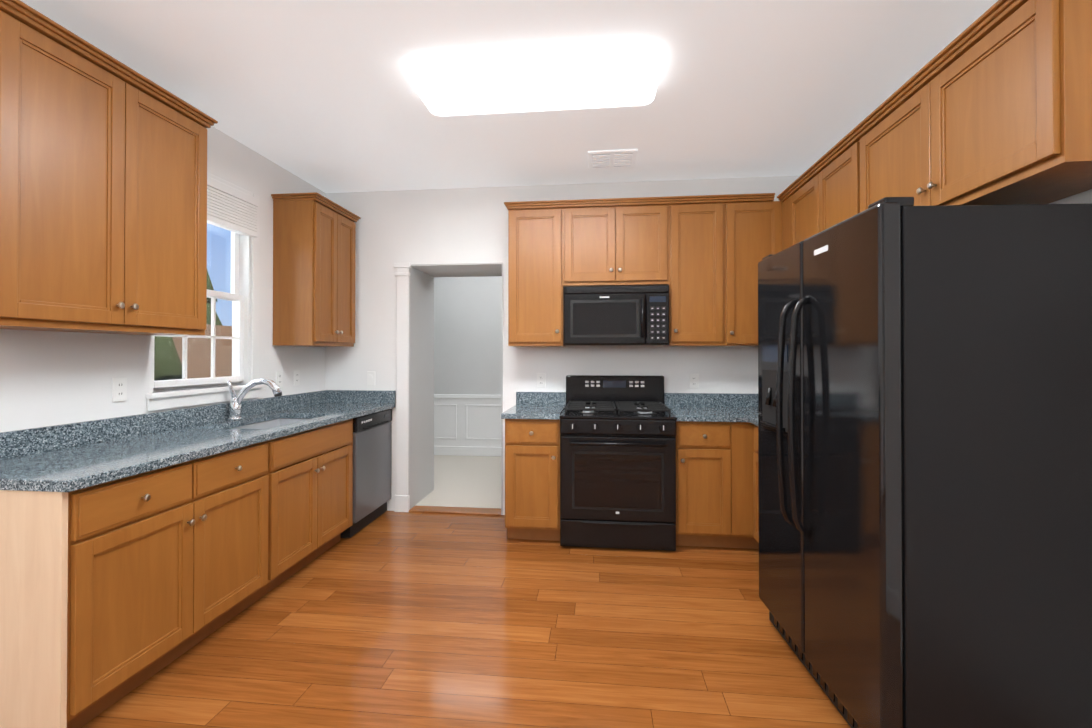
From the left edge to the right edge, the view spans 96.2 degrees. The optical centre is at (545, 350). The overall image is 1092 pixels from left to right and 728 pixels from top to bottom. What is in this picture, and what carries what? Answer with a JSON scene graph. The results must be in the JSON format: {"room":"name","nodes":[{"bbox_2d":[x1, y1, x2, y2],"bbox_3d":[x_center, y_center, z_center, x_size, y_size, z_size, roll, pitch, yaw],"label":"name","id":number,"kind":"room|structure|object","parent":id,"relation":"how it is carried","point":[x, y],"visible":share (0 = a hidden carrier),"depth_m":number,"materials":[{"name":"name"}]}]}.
{"room":"kitchen","nodes":[
{"label":"kitchen","id":0,"kind":"room"},
{"bbox_2d":[0,126,325,431],"bbox_3d":[-2.325,-0.028,1.059,0.120,2.740,6.690,0,0,6],"label":"wall","id":1,"kind":"structure","parent":0,"point":[50,378],"depth_m":2.43,"materials":[{"name":"paint"}]},
{"bbox_2d":[0,0,217,334],"bbox_3d":[-1.968,-0.654,2.134,0.354,1.137,0.969,0,0,6],"label":"upper cabinet","id":2,"kind":"object","parent":1,"relation":"attached to","point":[103,192],"visible":1,"depth_m":1.99,"materials":[{"name":"brown wood"}]},
{"bbox_2d":[112,377,126,401],"bbox_3d":[-2.111,0.192,2.427,0.008,0.118,0.072,0,0,6],"label":"electrical outlet","id":3,"kind":"object","parent":1,"relation":"attached to","point":[119,389],"visible":1,"depth_m":2.42,"materials":[{"name":"white plastic"}]},
{"bbox_2d":[146,172,262,410],"bbox_3d":[-2.097,-0.379,3.008,0.156,1.400,0.860,0,0,6],"label":"window","id":4,"kind":"structure","parent":1,"relation":"in","point":[234,209],"depth_m":3.20,"materials":[{"name":"clear glass"}]},
{"bbox_2d":[276,371,282,386],"bbox_3d":[-1.980,0.210,3.640,0.008,0.118,0.072,0,0,6],"label":"electrical outlet","id":5,"kind":"object","parent":1,"relation":"attached to","point":[279,378],"visible":0.9,"depth_m":3.64,"materials":[{"name":"white plastic"}]},
{"bbox_2d":[294,370,299,385],"bbox_3d":[-1.958,0.212,3.849,0.008,0.118,0.072,0,0,6],"label":"electrical outlet","id":6,"kind":"object","parent":1,"relation":"attached to","point":[296,377],"visible":1,"depth_m":3.84,"materials":[{"name":"white plastic"}]},
{"bbox_2d":[271,192,360,346],"bbox_3d":[-1.782,-0.587,3.851,0.354,1.097,0.654,0,0,6],"label":"upper cabinet","id":7,"kind":"object","parent":1,"relation":"attached to","point":[314,241],"visible":1,"depth_m":3.57,"materials":[{"name":"brown wood"}]},
{"bbox_2d":[503,500,504,514],"bbox_3d":[-0.278,1.281,0.827,3.998,0.120,6.449,0,0,6],"label":"baseboard","id":8,"kind":"structure","parent":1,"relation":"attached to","point":[503,507],"depth_m":4.06,"materials":[{"name":"white wood"}]},
{"bbox_2d":[416,455,500,507],"bbox_3d":[-0.691,1.397,5.368,4.340,0.072,2.250,0,0,6],"label":"floor","id":9,"kind":"structure","parent":0,"point":[468,481],"depth_m":5.06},
{"bbox_2d":[81,510,850,727],"bbox_3d":[-0.278,1.371,0.827,4.240,0.060,6.690,0,0,6],"label":"floor","id":10,"kind":"structure","parent":0,"point":[389,619],"depth_m":2.24,"materials":[{"name":"brown wood"}]},
{"bbox_2d":[0,436,283,727],"bbox_3d":[-1.830,0.909,2.180,0.617,0.878,1.077,0,0,6],"label":"base cabinet","id":11,"kind":"object","parent":10,"relation":"on","point":[113,592],"depth_m":1.82,"materials":[{"name":"brown wood"}]},
{"bbox_2d":[0,390,395,491],"bbox_3d":[-1.739,0.402,2.927,0.637,0.143,2.597,0,0,6],"label":"countertop","id":12,"kind":"structure","parent":11,"relation":"on","point":[70,457],"depth_m":2.30,"materials":[{"name":"blue stone"}]},
{"bbox_2d":[227,378,281,419],"bbox_3d":[-1.835,0.302,3.083,0.355,0.264,0.094,0,0,6],"label":"faucet","id":13,"kind":"object","parent":12,"relation":"on","point":[235,407],"visible":1,"depth_m":3.08,"materials":[{"name":"silver metal"}]},
{"bbox_2d":[229,418,307,428],"bbox_3d":[-1.721,0.574,3.086,0.441,0.193,0.746,0,0,6],"label":"sink","id":14,"kind":"object","parent":12,"relation":"in","point":[270,424],"visible":0.1,"depth_m":3.36,"materials":[{"name":"silver metal"}]},
{"bbox_2d":[340,409,391,537],"bbox_3d":[-1.617,0.922,3.870,0.591,0.872,0.619,0,0,6],"label":"dishwasher","id":15,"kind":"object","parent":10,"relation":"on","point":[372,454],"visible":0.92,"depth_m":3.77,"materials":[{"name":"stainless steel"},{"name":"black plastic"}]},
{"bbox_2d":[505,419,559,540],"bbox_3d":[-0.068,0.920,3.725,0.390,0.878,0.644,0,0,6],"label":"base cabinet","id":16,"kind":"object","parent":10,"relation":"on","point":[532,479],"visible":0.96,"depth_m":3.44,"materials":[{"name":"brown wood"}]},
{"bbox_2d":[501,392,565,419],"bbox_3d":[-0.076,0.408,3.733,0.413,0.143,0.637,0,0,6],"label":"countertop","id":17,"kind":"structure","parent":16,"relation":"on","point":[541,405],"depth_m":3.90,"materials":[{"name":"blue stone"}]},
{"bbox_2d":[559,375,676,550],"bbox_3d":[0.516,0.777,3.617,0.786,1.164,0.734,0,0,6],"label":"gas range","id":18,"kind":"object","parent":10,"relation":"on","point":[617,461],"visible":1,"depth_m":3.31,"materials":[{"name":"black metal"}]},
{"bbox_2d":[676,421,735,547],"bbox_3d":[1.096,0.919,3.612,0.362,0.878,0.617,0,0,6],"label":"base cabinet","id":19,"kind":"object","parent":10,"relation":"on","point":[717,499],"depth_m":3.31,"materials":[{"name":"brown wood"}]},
{"bbox_2d":[664,393,757,425],"bbox_3d":[1.426,0.404,3.188,1.114,0.143,1.397,0,0,6],"label":"countertop","id":20,"kind":"structure","parent":19,"relation":"on","point":[713,407],"depth_m":3.85,"materials":[{"name":"blue stone"}]},
{"bbox_2d":[736,422,751,548],"bbox_3d":[1.323,0.919,3.588,0.210,0.878,0.617,0,0,6],"label":"base cabinet","id":21,"kind":"object","parent":10,"relation":"on","point":[743,442],"depth_m":3.29,"materials":[{"name":"brown wood"}]},
{"bbox_2d":[748,422,758,548],"bbox_3d":[1.642,0.914,2.868,0.618,0.878,0.785,0,0,6],"label":"base cabinet","id":22,"kind":"object","parent":10,"relation":"on","point":[752,428],"depth_m":3.22,"materials":[{"name":"brown wood"}]},
{"bbox_2d":[758,197,1091,727],"bbox_3d":[1.378,0.439,1.956,0.839,1.816,0.977,0,0,3],"label":"refrigerator","id":23,"kind":"object","parent":10,"relation":"on","point":[925,453],"visible":1,"depth_m":1.48,"materials":[{"name":"glossy black painted steel"},{"name":"black plastic"}]},
{"bbox_2d":[434,276,501,394],"bbox_3d":[-0.576,0.010,6.437,4.340,2.740,0.120,0,0,6],"label":"wall","id":24,"kind":"structure","parent":0,"point":[467,331],"depth_m":6.41,"materials":[{"name":"grey paint"}]},
{"bbox_2d":[434,394,500,455],"bbox_3d":[-0.585,0.969,6.353,4.100,0.798,0.035,0,0,6],"label":"wainscoting","id":25,"kind":"structure","parent":24,"relation":"attached to","point":[467,424],"depth_m":6.36,"materials":[{"name":"white wood"}]},
{"bbox_2d":[20,0,997,192],"bbox_3d":[-0.278,-1.439,0.847,4.240,0.080,6.690,0,0,6],"label":"ceiling","id":26,"kind":"structure","parent":0,"point":[323,95],"depth_m":2.45,"materials":[{"name":"paint"}]},
{"bbox_2d":[409,47,661,115],"bbox_3d":[-0.051,-1.345,2.471,1.210,0.084,0.410,0,0,6],"label":"ceiling light fixture","id":27,"kind":"object","parent":26,"relation":"attached to","point":[580,80],"visible":1,"depth_m":2.37,"materials":[{"name":"white plastic"}]},
{"bbox_2d":[588,149,637,168],"bbox_3d":[0.474,-1.369,3.516,0.340,0.020,0.300,0,0,6],"label":"ceiling vent","id":28,"kind":"object","parent":26,"relation":"in","point":[612,159],"visible":0.96,"depth_m":3.48,"materials":[{"name":"white metal"}]},
{"bbox_2d":[325,175,800,510],"bbox_3d":[0.103,-0.004,4.351,4.240,2.740,0.620,0,0,6],"label":"wall","id":29,"kind":"structure","parent":0,"point":[447,226],"depth_m":4.11,"materials":[{"name":"paint"}]},
{"bbox_2d":[367,371,374,384],"bbox_3d":[-1.502,0.234,4.205,0.072,0.118,0.011,0,0,6],"label":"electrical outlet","id":30,"kind":"object","parent":29,"relation":"attached to","point":[370,377],"visible":1,"depth_m":4.20,"materials":[{"name":"white plastic"}]},
{"bbox_2d":[393,263,502,515],"bbox_3d":[-0.794,0.311,4.425,0.940,2.110,0.662,0,0,6],"label":"trim","id":31,"kind":"structure","parent":29,"relation":"attached to","point":[414,384],"depth_m":4.24,"materials":[{"name":"grey paint"}]},
{"bbox_2d":[504,201,571,346],"bbox_3d":[-0.031,-0.580,3.891,0.490,1.083,0.327,0,0,6],"label":"upper cabinet","id":32,"kind":"object","parent":29,"relation":"attached to","point":[539,232],"depth_m":3.74,"materials":[{"name":"brown wood"}]},
{"bbox_2d":[537,373,544,387],"bbox_3d":[-0.040,0.243,4.048,0.072,0.118,0.008,0,0,6],"label":"electrical outlet","id":33,"kind":"object","parent":29,"relation":"attached to","point":[540,379],"visible":1,"depth_m":4.05,"materials":[{"name":"white plastic"}]},
{"bbox_2d":[572,197,671,285],"bbox_3d":[0.538,-0.809,3.831,0.790,0.626,0.327,0,0,6],"label":"upper cabinet","id":34,"kind":"object","parent":29,"relation":"attached to","point":[616,241],"depth_m":3.67,"materials":[{"name":"brown wood"}]},
{"bbox_2d":[563,285,668,345],"bbox_3d":[0.531,-0.261,3.767,0.776,0.435,0.447,0,0,6],"label":"over-the-range microwave","id":35,"kind":"object","parent":34,"relation":"attached to","point":[637,315],"visible":1,"depth_m":3.59,"materials":[{"name":"black plastic"},{"name":"black painted metal"},{"name":"dark glass"}]},
{"bbox_2d":[689,374,698,388],"bbox_3d":[1.183,0.242,3.916,0.072,0.118,0.008,0,0,6],"label":"electrical outlet","id":36,"kind":"object","parent":29,"relation":"attached to","point":[693,381],"visible":1,"depth_m":3.91,"materials":[{"name":"white plastic"}]},
{"bbox_2d":[664,194,735,345],"bbox_3d":[1.129,-0.581,3.765,0.534,1.083,0.327,0,0,6],"label":"upper cabinet","id":37,"kind":"object","parent":29,"relation":"attached to","point":[701,256],"depth_m":3.61,"materials":[{"name":"brown wood"}]},
{"bbox_2d":[736,193,781,345],"bbox_3d":[1.491,-0.581,3.726,0.468,1.083,0.327,0,0,6],"label":"upper cabinet","id":38,"kind":"object","parent":29,"relation":"attached to","point":[758,217],"depth_m":3.57,"materials":[{"name":"brown wood"}]},
{"bbox_2d":[1049,189,1091,203],"bbox_3d":[1.770,-0.031,0.615,0.120,2.740,6.690,0,0,6],"label":"wall","id":39,"kind":"structure","parent":0,"point":[1084,197],"depth_m":1.68,"materials":[{"name":"paint"}]},
{"bbox_2d":[785,132,852,248],"bbox_3d":[1.791,-0.575,2.910,0.327,1.061,0.911,0,0,6],"label":"upper cabinet","id":40,"kind":"object","parent":39,"relation":"attached to","point":[822,199],"depth_m":2.87,"materials":[{"name":"brown wood"}]},
{"bbox_2d":[853,0,1091,215],"bbox_3d":[1.684,-0.825,1.923,0.327,0.575,1.079,0,0,6],"label":"upper cabinet","id":41,"kind":"object","parent":39,"relation":"attached to","point":[991,105],"depth_m":1.65,"materials":[{"name":"brown wood"}]},
{"label":"outside","id":42,"kind":"structure","parent":0,"visible":0},
{"bbox_3d":[-38.809,4.642,29.294,76.750,0.200,110.000,0,0,6],"label":"ground","id":43,"kind":"structure","parent":42,"visible":0},
{"bbox_2d":[154,270,222,380],"bbox_3d":[-12.783,-1.126,19.707,22.454,11.200,29.055,0,0,12],"label":"trees","id":44,"kind":"object","parent":43,"relation":"on","point":[160,344],"depth_m":6.56,"materials":[{"name":"green plant"}]},
{"bbox_2d":[172,324,231,378],"bbox_3d":[-13.254,1.712,17.997,11.800,5.500,13.800,0,0,6],"label":"house","id":45,"kind":"structure","parent":43,"relation":"on","point":[199,364],"depth_m":16.08,"materials":[{"name":"brown brick"}]}
]}

